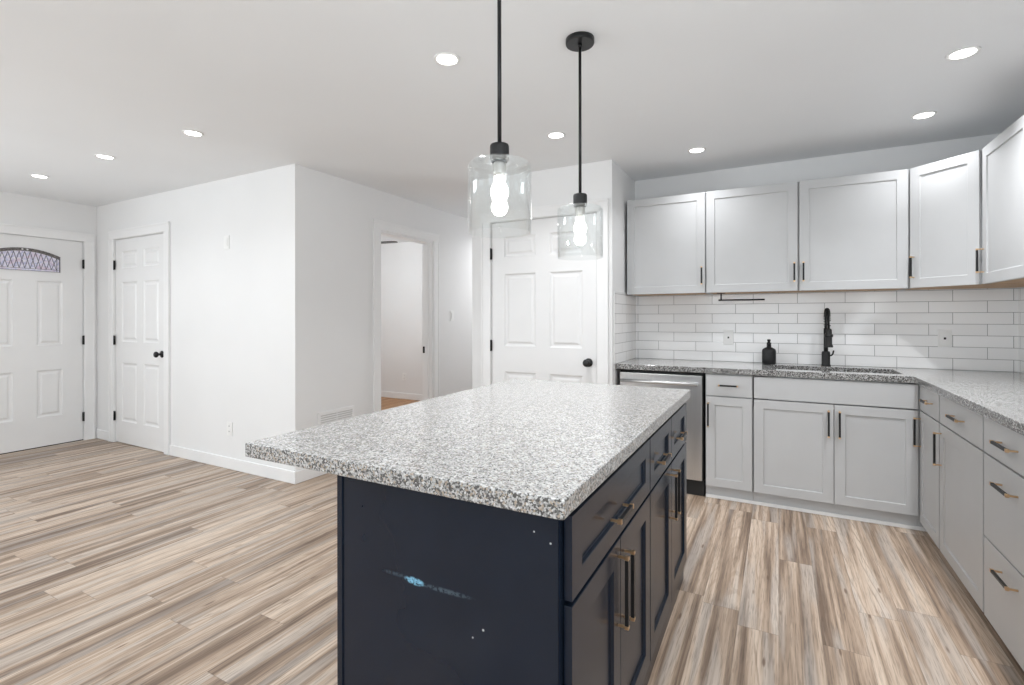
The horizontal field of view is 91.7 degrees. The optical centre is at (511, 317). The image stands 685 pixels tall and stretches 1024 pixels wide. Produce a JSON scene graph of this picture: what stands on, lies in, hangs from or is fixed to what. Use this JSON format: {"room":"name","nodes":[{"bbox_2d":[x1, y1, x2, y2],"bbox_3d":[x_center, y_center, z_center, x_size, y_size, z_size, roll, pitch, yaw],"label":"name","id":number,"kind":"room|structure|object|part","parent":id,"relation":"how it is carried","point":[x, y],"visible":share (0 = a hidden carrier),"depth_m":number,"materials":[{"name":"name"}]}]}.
{"room":"kitchen","nodes":[
{"label":"kitchen","id":0,"kind":"room"},
{"bbox_2d":[0,191,96,439],"bbox_3d":[-4.994,0.050,4.252,0.130,2.440,9.280,0,0,28],"label":"wall","id":1,"kind":"structure","parent":0,"point":[15,209],"depth_m":4.96,"materials":[{"name":"paint"}]},
{"bbox_2d":[0,223,94,454],"bbox_3d":[-4.679,0.198,4.765,0.180,2.143,1.094,0,0,28],"label":"door","id":2,"kind":"structure","parent":1,"relation":"in","point":[42,339],"depth_m":4.89,"materials":[{"name":"paint"}]},
{"bbox_3d":[-4.658,-0.558,4.752,0.006,0.212,0.524,0,0,28],"label":"light glass","id":3,"kind":"part","parent":2,"relation":"part of","materials":[{"name":"clear glass"}]},
{"bbox_2d":[97,164,307,471],"bbox_3d":[-2.990,0.048,4.574,3.100,2.440,0.120,0,0,28],"label":"wall","id":4,"kind":"structure","parent":0,"point":[239,313],"depth_m":4.15,"materials":[{"name":"paint"}]},
{"bbox_2d":[96,429,107,440],"bbox_3d":[-4.255,1.222,5.176,0.271,0.095,0.013,0,0,28],"label":"baseboard","id":5,"kind":"structure","parent":4,"relation":"attached to","point":[100,434],"depth_m":5.17,"materials":[{"name":"paint"}]},
{"bbox_2d":[108,222,170,454],"bbox_3d":[-3.629,0.192,4.881,1.110,2.153,0.182,0,0,28],"label":"door","id":6,"kind":"structure","parent":4,"relation":"in","point":[142,415],"depth_m":4.85,"materials":[{"name":"paint"}]},
{"bbox_3d":[-3.302,0.344,4.641,0.066,0.066,0.068,0,0,28],"label":"knob","id":7,"kind":"part","parent":6,"relation":"part of","materials":[{"name":"black metal"}]},
{"bbox_2d":[224,235,228,249],"bbox_3d":[-2.404,-0.633,4.186,0.072,0.116,0.010,0,0,28],"label":"light switch","id":8,"kind":"object","parent":4,"relation":"attached to","point":[226,238],"visible":1,"depth_m":4.18,"materials":[{"name":"white plastic"}]},
{"bbox_2d":[227,421,232,435],"bbox_3d":[-2.367,0.932,4.167,0.072,0.116,0.008,0,0,28],"label":"wall outlet","id":9,"kind":"object","parent":4,"relation":"attached to","point":[229,424],"visible":1,"depth_m":4.16,"materials":[{"name":"white plastic"}]},
{"bbox_2d":[169,445,295,483],"bbox_3d":[-2.398,1.219,4.182,1.716,0.095,0.013,0,0,28],"label":"baseboard","id":10,"kind":"structure","parent":4,"relation":"attached to","point":[275,473],"depth_m":4.12,"materials":[{"name":"paint"}]},
{"bbox_2d":[308,168,471,427],"bbox_3d":[-0.862,0.045,5.402,0.130,2.440,3.350,0,0,28],"label":"wall","id":11,"kind":"structure","parent":0,"point":[341,212],"depth_m":4.34,"materials":[{"name":"paint"}]},
{"bbox_2d":[296,469,325,483],"bbox_3d":[-1.450,1.218,4.148,0.013,0.095,0.823,0,0,28],"label":"baseboard","id":12,"kind":"structure","parent":11,"relation":"attached to","point":[302,475],"depth_m":3.86,"materials":[{"name":"paint"}]},
{"bbox_2d":[318,405,353,424],"bbox_3d":[-1.458,0.861,4.139,0.008,0.200,0.380,0,0,28],"label":"air vent","id":13,"kind":"object","parent":11,"relation":"in","point":[334,415],"visible":0.51,"depth_m":4.12,"materials":[{"name":"metal"}]},
{"bbox_2d":[373,219,439,411],"bbox_3d":[-1.079,0.185,4.974,0.151,2.161,0.982,0,0,28],"label":"door frame","id":14,"kind":"structure","parent":11,"relation":"in","point":[430,251],"depth_m":5.29,"materials":[{"name":"paint"}]},
{"bbox_2d":[450,311,453,320],"bbox_3d":[-0.675,-0.020,5.602,0.010,0.116,0.072,0,0,28],"label":"light switch","id":15,"kind":"object","parent":11,"relation":"attached to","point":[451,312],"visible":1,"depth_m":5.60,"materials":[{"name":"white plastic"}]},
{"bbox_2d":[381,242,422,394],"bbox_3d":[-0.948,0.045,7.422,4.270,2.440,0.130,0,0,28],"label":"wall","id":16,"kind":"structure","parent":0,"point":[401,263],"depth_m":7.76,"materials":[{"name":"paint"}]},
{"bbox_2d":[381,391,422,400],"bbox_3d":[-1.439,1.218,7.604,2.970,0.095,0.013,0,0,28],"label":"baseboard","id":17,"kind":"structure","parent":16,"relation":"attached to","point":[388,394],"depth_m":7.74,"materials":[{"name":"paint"}]},
{"bbox_2d":[0,0,1023,243],"bbox_3d":[-1.549,-1.224,2.406,7.950,0.100,9.540,0,0,28],"label":"ceiling","id":18,"kind":"structure","parent":0,"point":[356,91],"depth_m":2.51,"materials":[{"name":"paint"}]},
{"bbox_2d":[30,174,48,178],"bbox_3d":[-3.908,-1.168,4.114,0.120,0.006,0.120,0,0,28],"label":"recessed light","id":19,"kind":"object","parent":18,"relation":"in","point":[32,175],"visible":1,"depth_m":4.12,"materials":[{"name":"white"}]},
{"bbox_2d":[94,154,114,159],"bbox_3d":[-2.962,-1.169,3.620,0.120,0.006,0.120,0,0,28],"label":"recessed light","id":20,"kind":"object","parent":18,"relation":"in","point":[102,156],"visible":1,"depth_m":3.61,"materials":[{"name":"white"}]},
{"bbox_2d":[182,130,203,136],"bbox_3d":[-2.028,-1.170,3.161,0.120,0.006,0.120,0,0,28],"label":"recessed light","id":21,"kind":"object","parent":18,"relation":"in","point":[193,133],"visible":1,"depth_m":3.16,"materials":[{"name":"white"}]},
{"bbox_2d":[381,241,397,243],"bbox_3d":[-1.965,-0.983,6.176,1.094,0.380,1.147,0,0,28],"label":"ceiling fan","id":22,"kind":"object","parent":18,"relation":"hanging from","point":[382,242],"visible":0.02,"depth_m":6.09,"materials":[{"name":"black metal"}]},
{"bbox_2d":[434,52,459,66],"bbox_3d":[-0.296,-1.172,2.261,0.120,0.006,0.120,0,0,28],"label":"recessed light","id":23,"kind":"object","parent":18,"relation":"in","point":[448,59],"visible":1,"depth_m":2.26,"materials":[{"name":"white plastic"}]},
{"bbox_2d":[468,0,530,234],"bbox_3d":[-0.038,-0.716,1.508,0.193,0.920,0.193,0,0,28],"label":"pendant light","id":24,"kind":"object","parent":18,"relation":"hanging from","point":[499,150],"visible":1,"depth_m":1.49,"materials":[{"name":"clear glass"}]},
{"bbox_3d":[-0.038,-0.831,1.508,0.012,0.620,0.012,0,0,28],"label":"rod","id":25,"kind":"part","parent":24,"relation":"part of","materials":[{"name":"black metal"}]},
{"bbox_3d":[-0.038,-0.364,1.508,0.193,0.216,0.193,0,0,28],"label":"lamp shade","id":26,"kind":"part","parent":24,"relation":"part of","materials":[{"name":"clear glass"}]},
{"bbox_3d":[-0.038,-0.368,1.508,0.055,0.118,0.055,0,0,28],"label":"bulb","id":27,"kind":"part","parent":24,"relation":"part of","materials":[{"name":"white glass"}]},
{"bbox_2d":[493,160,505,175],"bbox_3d":[-0.038,-0.450,1.508,0.041,0.044,0.041,0,0,28],"label":"bulb socket","id":28,"kind":"object","parent":24,"relation":"attached to","point":[499,166],"depth_m":1.49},
{"bbox_2d":[547,132,564,138],"bbox_3d":[0.284,-1.173,3.204,0.120,0.006,0.120,0,0,28],"label":"recessed light","id":29,"kind":"object","parent":18,"relation":"in","point":[553,135],"visible":1,"depth_m":3.20,"materials":[{"name":"white"}]},
{"bbox_2d":[557,31,602,259],"bbox_3d":[0.288,-0.714,2.102,0.193,0.924,0.193,0,0,28],"label":"pendant light","id":30,"kind":"object","parent":18,"relation":"hanging from","point":[580,41],"visible":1,"depth_m":2.09,"materials":[{"name":"black metal"}]},
{"bbox_3d":[0.287,-0.829,2.102,0.012,0.624,0.012,0,0,28],"label":"rod","id":31,"kind":"part","parent":30,"relation":"part of","materials":[{"name":"black metal"}]},
{"bbox_3d":[0.288,-0.361,2.102,0.193,0.216,0.193,0,0,28],"label":"lamp shade","id":32,"kind":"part","parent":30,"relation":"part of","materials":[{"name":"clear glass"}]},
{"bbox_2d":[575,206,584,216],"bbox_3d":[0.288,-0.447,2.102,0.041,0.044,0.041,0,0,28],"label":"bulb socket","id":33,"kind":"object","parent":30,"relation":"attached to","point":[579,210],"depth_m":2.09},
{"bbox_3d":[0.288,-0.365,2.102,0.055,0.118,0.055,0,0,28],"label":"bulb","id":34,"kind":"part","parent":30,"relation":"part of","materials":[{"name":"white glass"}]},
{"bbox_2d":[688,147,705,152],"bbox_3d":[1.299,-1.174,3.494,0.120,0.006,0.120,0,0,28],"label":"recessed light","id":35,"kind":"object","parent":18,"relation":"in","point":[697,149],"visible":1,"depth_m":3.49,"materials":[{"name":"white"}]},
{"bbox_2d":[911,111,936,119],"bbox_3d":[2.397,-1.176,2.893,0.120,0.006,0.120,0,0,28],"label":"recessed light","id":36,"kind":"object","parent":18,"relation":"in","point":[923,115],"visible":1,"depth_m":2.89,"materials":[{"name":"white"}]},
{"bbox_2d":[945,46,980,60],"bbox_3d":[2.008,-1.175,2.215,0.120,0.006,0.120,0,0,28],"label":"recessed light","id":37,"kind":"object","parent":18,"relation":"in","point":[962,53],"visible":1,"depth_m":2.21,"materials":[{"name":"white"}]},
{"bbox_2d":[0,397,1023,684],"bbox_3d":[-1.546,1.291,2.406,7.950,0.050,9.540,0,0,28],"label":"floor","id":38,"kind":"structure","parent":0,"point":[121,563],"depth_m":2.31,"materials":[{"name":"wood"}]},
{"bbox_2d":[337,403,687,684],"bbox_3d":[0.210,0.826,1.834,0.666,0.874,1.584,0,0,28],"label":"kitchen island","id":39,"kind":"object","parent":38,"relation":"on","point":[432,589],"visible":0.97,"depth_m":1.19,"materials":[{"name":"blue paint"}]},
{"bbox_3d":[-0.432,0.827,1.307,0.018,0.873,0.054,0,0,28],"label":"corner post","id":40,"kind":"part","parent":39,"relation":"part of","materials":[{"name":"blue paint"}]},
{"bbox_3d":[-0.175,0.827,1.149,0.608,0.874,0.005,0,0,28],"label":"panel","id":41,"kind":"part","parent":39,"relation":"part of","materials":[{"name":"blue paint"}]},
{"bbox_2d":[245,379,689,519],"bbox_3d":[0.058,0.369,1.900,0.957,0.040,1.648,0,0,28],"label":"island countertop","id":42,"kind":"structure","parent":39,"relation":"on","point":[535,447],"depth_m":1.39,"materials":[{"name":"stone"}]},
{"bbox_3d":[0.199,0.872,1.180,0.018,0.560,0.364,0,0,28],"label":"door","id":43,"kind":"part","parent":39,"relation":"part of","materials":[{"name":"blue paint"}]},
{"bbox_3d":[0.283,0.494,1.340,0.018,0.176,0.726,0,0,28],"label":"drawer","id":44,"kind":"part","parent":39,"relation":"part of","materials":[{"name":"blue paint"}]},
{"bbox_3d":[0.289,0.511,1.300,0.030,0.013,0.125,0,0,28],"label":"handle","id":45,"kind":"part","parent":39,"relation":"part of","materials":[{"name":"black metal"}]},
{"bbox_3d":[0.293,0.722,1.308,0.030,0.190,0.013,0,0,28],"label":"handle","id":46,"kind":"part","parent":39,"relation":"part of","materials":[{"name":"black metal"}]},
{"bbox_3d":[0.322,0.732,1.362,0.030,0.190,0.013,0,0,28],"label":"handle","id":47,"kind":"part","parent":39,"relation":"part of","materials":[{"name":"black metal"}]},
{"bbox_3d":[0.368,0.872,1.503,0.018,0.560,0.360,0,0,28],"label":"door","id":48,"kind":"part","parent":39,"relation":"part of","materials":[{"name":"blue paint"}]},
{"bbox_3d":[0.546,0.493,1.842,0.018,0.176,0.390,0,0,28],"label":"drawer","id":49,"kind":"part","parent":39,"relation":"part of","materials":[{"name":"blue paint"}]},
{"bbox_3d":[0.546,0.871,1.842,0.018,0.560,0.390,0,0,28],"label":"door","id":50,"kind":"part","parent":39,"relation":"part of","materials":[{"name":"blue paint"}]},
{"bbox_3d":[0.552,0.510,1.802,0.030,0.013,0.125,0,0,28],"label":"handle","id":51,"kind":"part","parent":39,"relation":"part of","materials":[{"name":"black metal"}]},
{"bbox_3d":[0.642,0.711,1.973,0.030,0.180,0.013,0,0,28],"label":"handle","id":52,"kind":"part","parent":39,"relation":"part of","materials":[{"name":"black metal"}]},
{"bbox_3d":[0.675,0.711,2.036,0.030,0.180,0.013,0,0,28],"label":"handle","id":53,"kind":"part","parent":39,"relation":"part of","materials":[{"name":"black metal"}]},
{"bbox_3d":[0.729,0.493,2.192,0.018,0.176,0.392,0,0,28],"label":"drawer","id":54,"kind":"part","parent":39,"relation":"part of","materials":[{"name":"blue paint"}]},
{"bbox_3d":[0.730,0.871,2.191,0.018,0.560,0.392,0,0,28],"label":"door","id":55,"kind":"part","parent":39,"relation":"part of","materials":[{"name":"blue paint"}]},
{"bbox_3d":[0.735,0.510,2.150,0.030,0.013,0.125,0,0,28],"label":"handle","id":56,"kind":"part","parent":39,"relation":"part of","materials":[{"name":"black metal"}]},
{"bbox_2d":[620,369,705,495],"bbox_3d":[1.197,0.830,3.846,0.600,0.864,0.614,0,0,28],"label":"dishwasher","id":57,"kind":"object","parent":38,"relation":"on","point":[695,441],"visible":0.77,"depth_m":3.52,"materials":[{"name":"silver metal"}]},
{"bbox_3d":[1.058,0.468,3.601,0.545,0.023,0.050,0,0,28],"label":"handle","id":58,"kind":"part","parent":57,"relation":"part of","materials":[{"name":"silver metal"}]},
{"bbox_2d":[706,373,755,500],"bbox_3d":[1.609,0.825,3.642,0.299,0.874,0.606,0,0,28],"label":"base cabinet","id":59,"kind":"object","parent":38,"relation":"on","point":[730,398],"visible":0.98,"depth_m":3.41,"materials":[{"name":"grey paint"}]},
{"bbox_3d":[1.361,0.672,3.451,0.013,0.170,0.034,0,0,28],"label":"handle","id":60,"kind":"part","parent":59,"relation":"part of","materials":[{"name":"black metal"}]},
{"bbox_3d":[1.474,0.465,3.390,0.125,0.013,0.034,0,0,28],"label":"handle","id":61,"kind":"part","parent":59,"relation":"part of","materials":[{"name":"black metal"}]},
{"bbox_3d":[1.487,0.468,3.414,0.289,0.144,0.018,0,0,28],"label":"drawer","id":62,"kind":"part","parent":59,"relation":"part of","materials":[{"name":"grey paint"}]},
{"bbox_3d":[1.487,0.859,3.414,0.289,0.622,0.018,0,0,28],"label":"door","id":63,"kind":"part","parent":59,"relation":"part of","materials":[{"name":"grey paint"}]},
{"bbox_2d":[706,493,926,531],"bbox_3d":[1.911,1.251,3.216,1.234,0.022,0.014,0,0,28],"label":"trim","id":64,"kind":"structure","parent":38,"relation":"on","point":[707,495],"depth_m":3.18,"materials":[{"name":"paint"}]},
{"bbox_2d":[753,376,922,526],"bbox_3d":[2.148,0.824,3.325,0.946,0.874,0.555,0,0,28],"label":"base cabinet","id":65,"kind":"object","parent":38,"relation":"on","point":[857,461],"visible":0.93,"depth_m":3.11,"materials":[{"name":"grey paint"}]},
{"bbox_3d":[1.824,0.859,3.234,0.450,0.622,0.018,0,0,28],"label":"door","id":66,"kind":"part","parent":65,"relation":"part of","materials":[{"name":"grey paint"}]},
{"bbox_3d":[1.984,0.667,3.117,0.013,0.170,0.034,0,0,28],"label":"handle","id":67,"kind":"part","parent":65,"relation":"part of","materials":[{"name":"black metal"}]},
{"bbox_3d":[2.036,0.667,3.090,0.013,0.170,0.034,0,0,28],"label":"handle","id":68,"kind":"part","parent":65,"relation":"part of","materials":[{"name":"black metal"}]},
{"bbox_3d":[2.208,0.858,3.028,0.414,0.622,0.018,0,0,28],"label":"door","id":69,"kind":"part","parent":65,"relation":"part of","materials":[{"name":"grey paint"}]},
{"bbox_2d":[913,385,941,548],"bbox_3d":[2.554,0.823,2.616,0.636,0.874,0.419,0,0,28],"label":"base cabinet","id":70,"kind":"object","parent":38,"relation":"on","point":[929,401],"visible":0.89,"depth_m":2.75,"materials":[{"name":"grey paint"}]},
{"bbox_2d":[615,358,1023,435],"bbox_3d":[1.472,0.367,2.487,2.424,0.040,2.774,0,0,28],"label":"countertop","id":71,"kind":"structure","parent":70,"relation":"on","point":[998,397],"depth_m":3.02,"materials":[{"name":"grey stone"}]},
{"bbox_2d":[762,339,775,364],"bbox_3d":[1.912,0.254,3.701,0.094,0.184,0.094,0,0,28],"label":"soap bottle","id":72,"kind":"object","parent":71,"relation":"on","point":[768,353],"visible":1,"depth_m":3.67,"materials":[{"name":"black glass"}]},
{"bbox_2d":[821,308,833,365],"bbox_3d":[2.223,0.139,3.491,0.081,0.414,0.206,0,0,28],"label":"kitchen faucet","id":73,"kind":"object","parent":71,"relation":"on","point":[828,335],"visible":1,"depth_m":3.47,"materials":[{"name":"black metal"}]},
{"bbox_2d":[769,376,906,408],"bbox_3d":[2.152,0.489,3.350,0.744,0.202,0.357,0,0,28],"label":"sink","id":74,"kind":"object","parent":71,"relation":"in","point":[769,376],"visible":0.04,"depth_m":3.18,"materials":[{"name":"silver metal"}]},
{"bbox_3d":[2.369,0.671,2.908,0.034,0.170,0.013,0,0,28],"label":"handle","id":75,"kind":"part","parent":70,"relation":"part of","materials":[{"name":"black metal"}]},
{"bbox_3d":[2.276,0.464,2.736,0.034,0.013,0.125,0,0,28],"label":"handle","id":76,"kind":"part","parent":70,"relation":"part of","materials":[{"name":"black metal"}]},
{"bbox_3d":[2.314,0.467,2.750,0.018,0.144,0.401,0,0,28],"label":"drawer","id":77,"kind":"part","parent":70,"relation":"part of","materials":[{"name":"grey paint"}]},
{"bbox_3d":[2.315,0.873,2.750,0.018,0.652,0.401,0,0,28],"label":"door","id":78,"kind":"part","parent":70,"relation":"part of","materials":[{"name":"grey paint"}]},
{"bbox_2d":[933,396,985,611],"bbox_3d":[2.308,0.824,2.156,0.636,0.874,0.619,0,0,28],"label":"base cabinet","id":79,"kind":"object","parent":38,"relation":"on","point":[961,465],"visible":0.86,"depth_m":2.26,"materials":[{"name":"grey paint"}]},
{"bbox_3d":[2.172,0.671,2.540,0.034,0.170,0.013,0,0,28],"label":"handle","id":80,"kind":"part","parent":79,"relation":"part of","materials":[{"name":"black metal"}]},
{"bbox_3d":[2.037,0.465,2.290,0.034,0.013,0.150,0,0,28],"label":"handle","id":81,"kind":"part","parent":79,"relation":"part of","materials":[{"name":"black metal"}]},
{"bbox_3d":[2.067,0.468,2.288,0.018,0.144,0.608,0,0,28],"label":"drawer","id":82,"kind":"part","parent":79,"relation":"part of","materials":[{"name":"grey paint"}]},
{"bbox_2d":[984,417,1023,670],"bbox_3d":[2.029,0.824,1.635,0.636,0.874,0.559,0,0,28],"label":"base cabinet","id":83,"kind":"object","parent":38,"relation":"on","point":[1003,446],"visible":0.98,"depth_m":1.83,"materials":[{"name":"grey paint"}]},
{"bbox_3d":[1.772,0.622,1.793,0.034,0.013,0.150,0,0,28],"label":"handle","id":84,"kind":"part","parent":83,"relation":"part of","materials":[{"name":"black metal"}]},
{"bbox_3d":[1.772,0.465,1.793,0.034,0.013,0.150,0,0,28],"label":"handle","id":85,"kind":"part","parent":83,"relation":"part of","materials":[{"name":"black metal"}]},
{"bbox_3d":[1.787,1.042,1.765,0.018,0.316,0.548,0,0,28],"label":"drawer","id":86,"kind":"part","parent":83,"relation":"part of","materials":[{"name":"grey paint"}]},
{"bbox_3d":[1.772,0.947,1.793,0.034,0.013,0.150,0,0,28],"label":"handle","id":87,"kind":"part","parent":83,"relation":"part of","materials":[{"name":"black metal"}]},
{"bbox_3d":[1.787,0.712,1.765,0.018,0.329,0.548,0,0,28],"label":"drawer","id":88,"kind":"part","parent":83,"relation":"part of","materials":[{"name":"grey paint"}]},
{"bbox_3d":[1.787,0.468,1.765,0.018,0.144,0.548,0,0,28],"label":"drawer","id":89,"kind":"part","parent":83,"relation":"part of","materials":[{"name":"grey paint"}]},
{"bbox_2d":[472,160,616,388],"bbox_3d":[0.230,0.044,4.046,1.235,2.440,0.120,0,0,28],"label":"wall","id":90,"kind":"structure","parent":0,"point":[599,179],"depth_m":3.96,"materials":[{"name":"paint"}]},
{"bbox_2d":[481,198,608,386],"bbox_3d":[0.229,0.188,3.967,1.109,2.151,0.103,0,0,28],"label":"door","id":91,"kind":"structure","parent":90,"relation":"in","point":[550,314],"depth_m":3.97,"materials":[{"name":"paint"}]},
{"bbox_3d":[0.569,0.343,3.764,0.066,0.066,0.068,0,0,28],"label":"knob","id":92,"kind":"part","parent":91,"relation":"part of","materials":[{"name":"black metal"}]},
{"bbox_2d":[613,291,614,363],"bbox_3d":[0.765,0.075,3.726,0.010,0.545,0.008,0,0,28],"label":"trim","id":93,"kind":"structure","parent":90,"relation":"attached to","point":[613,291],"depth_m":3.72,"materials":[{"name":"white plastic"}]},
{"bbox_2d":[617,165,634,384],"bbox_3d":[0.910,0.043,4.135,0.120,2.440,0.680,0,0,28],"label":"wall","id":94,"kind":"structure","parent":0,"point":[625,183],"depth_m":3.95,"materials":[{"name":"paint"}]},
{"bbox_2d":[615,291,635,363],"bbox_3d":[0.914,0.075,4.006,0.009,0.545,0.626,0,0,28],"label":"tile backsplash","id":95,"kind":"structure","parent":94,"relation":"attached to","point":[625,305],"depth_m":3.99,"materials":[{"name":"white tile"}]},
{"bbox_2d":[635,133,1019,409],"bbox_3d":[2.224,0.041,3.744,2.565,2.440,0.130,0,0,28],"label":"wall","id":96,"kind":"structure","parent":0,"point":[910,156],"depth_m":3.66,"materials":[{"name":"paint"}]},
{"bbox_2d":[627,192,708,295],"bbox_3d":[1.253,-0.561,3.975,0.591,0.753,0.378,0,0,28],"label":"upper cabinet","id":97,"kind":"object","parent":96,"relation":"attached to","point":[666,236],"visible":1,"depth_m":3.84,"materials":[{"name":"grey wood"}]},
{"bbox_2d":[706,169,909,293],"bbox_3d":[2.047,-0.562,3.550,1.207,0.753,0.378,0,0,28],"label":"upper cabinet","id":98,"kind":"object","parent":96,"relation":"attached to","point":[845,233],"visible":1,"depth_m":3.39,"materials":[{"name":"grey wood"}]},
{"bbox_2d":[717,293,764,300],"bbox_3d":[1.714,-0.157,3.733,0.327,0.059,0.040,0,0,28],"label":"paper towel holder","id":99,"kind":"object","parent":98,"relation":"attached to","point":[720,299],"visible":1,"depth_m":3.75,"materials":[{"name":"black metal"}]},
{"bbox_3d":[1.708,-0.560,3.567,0.589,0.750,0.018,0,0,28],"label":"door","id":100,"kind":"part","parent":98,"relation":"part of","materials":[{"name":"grey paint"}]},
{"bbox_3d":[1.938,-0.313,3.414,0.013,0.135,0.034,0,0,28],"label":"handle","id":101,"kind":"part","parent":98,"relation":"part of","materials":[{"name":"black metal"}]},
{"bbox_3d":[2.239,-0.561,3.283,0.593,0.750,0.018,0,0,28],"label":"door","id":102,"kind":"part","parent":98,"relation":"part of","materials":[{"name":"grey paint"}]},
{"bbox_2d":[636,288,1018,371],"bbox_3d":[2.133,0.073,3.713,2.435,0.545,0.009,0,0,28],"label":"tile backsplash","id":103,"kind":"structure","parent":96,"relation":"attached to","point":[893,328],"depth_m":3.57,"materials":[{"name":"white tile"}]},
{"bbox_2d":[723,330,732,344],"bbox_3d":[1.710,0.157,3.929,0.072,0.116,0.009,0,0,28],"label":"wall outlet","id":104,"kind":"object","parent":103,"relation":"attached to","point":[727,334],"visible":1,"depth_m":3.93,"materials":[{"name":"white plastic"}]},
{"bbox_2d":[726,333,730,341],"bbox_3d":[1.709,0.157,3.927,0.033,0.068,0.003,0,0,28],"label":"receptacle","id":105,"kind":"object","parent":104,"relation":"attached to","point":[728,335],"depth_m":3.93,"materials":[{"name":"white plastic"}]},
{"bbox_2d":[938,330,951,346],"bbox_3d":[2.876,0.139,3.305,0.072,0.116,0.009,0,0,28],"label":"wall outlet","id":106,"kind":"object","parent":103,"relation":"attached to","point":[944,336],"visible":1,"depth_m":3.30,"materials":[{"name":"white plastic"}]},
{"bbox_2d":[942,333,947,343],"bbox_3d":[2.875,0.139,3.303,0.033,0.068,0.003,0,0,28],"label":"receptacle","id":107,"kind":"object","parent":106,"relation":"attached to","point":[944,335],"depth_m":3.30,"materials":[{"name":"white plastic"}]},
{"bbox_2d":[902,150,1023,289],"bbox_3d":[2.787,-0.563,3.023,0.625,0.753,0.606,0,0,28],"label":"upper cabinet","id":108,"kind":"object","parent":96,"relation":"attached to","point":[946,231],"visible":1,"depth_m":2.94,"materials":[{"name":"grey wood"}]},
{"bbox_3d":[2.492,-0.314,3.099,0.034,0.135,0.013,0,0,-17],"label":"handle","id":109,"kind":"part","parent":108,"relation":"part of","materials":[{"name":"black metal"}]},
{"bbox_3d":[2.563,-0.561,2.954,0.018,0.750,0.367,0,0,-17],"label":"door","id":110,"kind":"part","parent":108,"relation":"part of","materials":[{"name":"grey paint"}]},
{"bbox_3d":[1.487,0.042,-0.210,0.130,2.440,7.535,0,0,28],"label":"wall","id":111,"kind":"structure","parent":0,"visible":0},
{"bbox_2d":[975,115,1023,283],"bbox_3d":[2.610,-0.563,2.433,0.381,0.753,0.599,0,0,28],"label":"upper cabinet","id":112,"kind":"object","parent":111,"relation":"attached to","point":[1003,157],"visible":1,"depth_m":2.52,"materials":[{"name":"white wood"}]},
{"bbox_3d":[2.579,-0.314,2.742,0.034,0.135,0.013,0,0,28],"label":"handle","id":113,"kind":"part","parent":112,"relation":"part of","materials":[{"name":"black metal"}]},
{"bbox_2d":[1018,287,1023,372],"bbox_3d":[2.587,0.073,1.991,0.009,0.545,2.600,0,0,28],"label":"tile backsplash","id":114,"kind":"structure","parent":111,"relation":"attached to","point":[1020,289],"depth_m":3.10,"materials":[{"name":"white tile"}]}
]}

